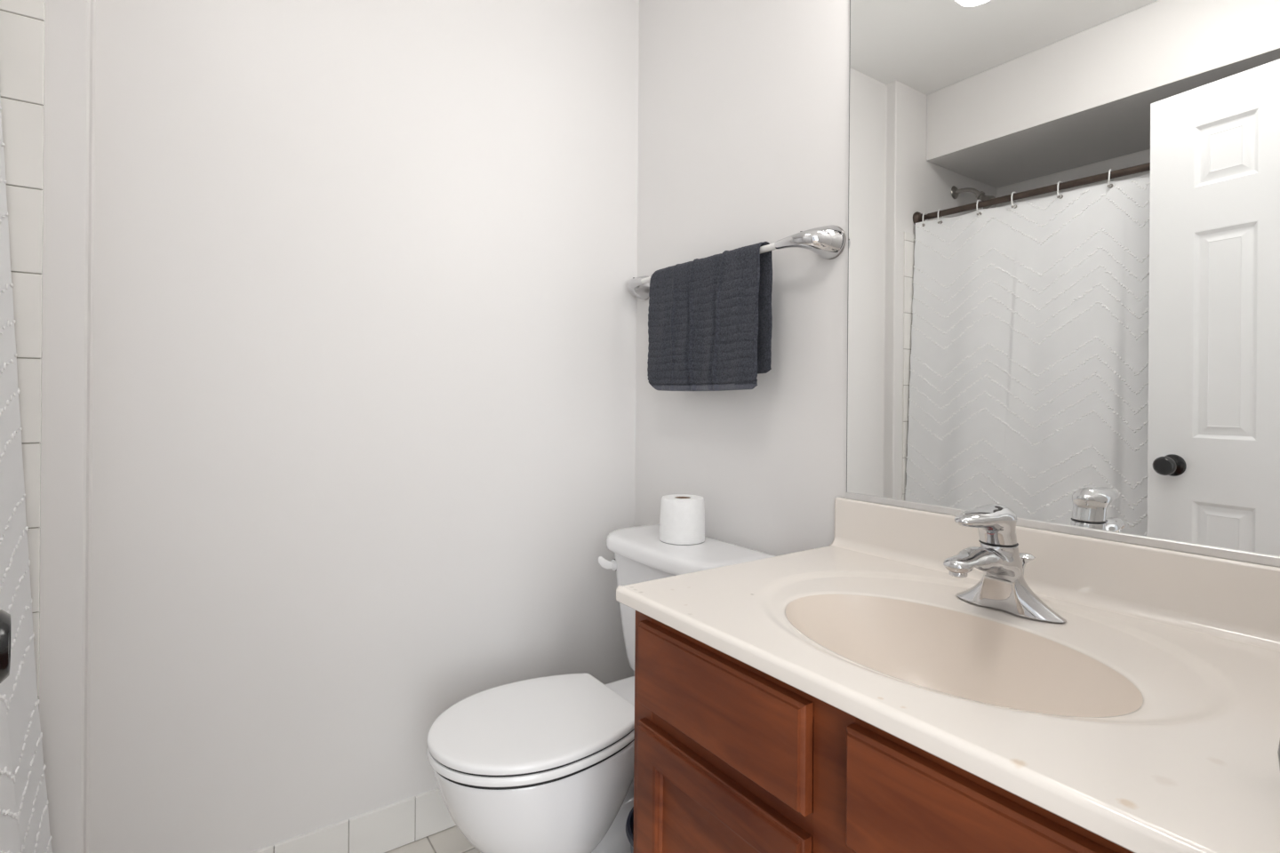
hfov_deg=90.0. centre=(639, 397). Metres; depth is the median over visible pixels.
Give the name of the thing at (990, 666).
sink basin
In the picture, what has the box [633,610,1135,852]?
vanity cabinet
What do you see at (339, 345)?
wall
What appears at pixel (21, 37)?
wall tile
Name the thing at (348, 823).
grout
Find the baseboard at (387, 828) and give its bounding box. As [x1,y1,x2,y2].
[249,788,455,852]
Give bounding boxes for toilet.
[426,524,775,852]
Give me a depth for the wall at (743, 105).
1.56 m
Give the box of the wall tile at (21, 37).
[0,0,45,709]
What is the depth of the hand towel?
1.55 m
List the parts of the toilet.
seat, lid, bowl, flush handle, tank, tank lid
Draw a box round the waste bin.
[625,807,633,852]
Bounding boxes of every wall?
[0,0,639,852]
[633,0,1267,676]
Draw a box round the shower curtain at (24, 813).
[0,93,52,852]
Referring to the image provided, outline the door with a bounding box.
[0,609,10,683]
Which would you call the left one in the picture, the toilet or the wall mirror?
the toilet
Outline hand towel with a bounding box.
[647,241,772,391]
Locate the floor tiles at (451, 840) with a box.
[385,825,480,852]
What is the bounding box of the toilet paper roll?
[659,494,704,544]
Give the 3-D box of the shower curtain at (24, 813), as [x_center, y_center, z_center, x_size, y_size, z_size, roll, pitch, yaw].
[-0.725,0.112,0.531,0.166,1.766,1.454,0,0,-33]
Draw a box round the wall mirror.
[845,0,1279,567]
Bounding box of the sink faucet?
[943,504,1066,623]
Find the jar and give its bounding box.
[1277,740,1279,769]
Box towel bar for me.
[627,224,846,300]
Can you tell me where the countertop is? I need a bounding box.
[616,496,1279,852]
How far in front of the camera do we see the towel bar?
1.35 m
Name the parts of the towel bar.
post, post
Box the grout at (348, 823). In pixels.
[273,823,455,852]
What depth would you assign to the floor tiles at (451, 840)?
1.58 m
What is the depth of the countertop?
0.81 m
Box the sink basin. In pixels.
[785,594,1143,717]
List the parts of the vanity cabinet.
cabinet door, drawer, drawer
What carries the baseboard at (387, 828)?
attached to the wall at (339, 345)
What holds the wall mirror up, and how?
attached to the wall at (743, 105)

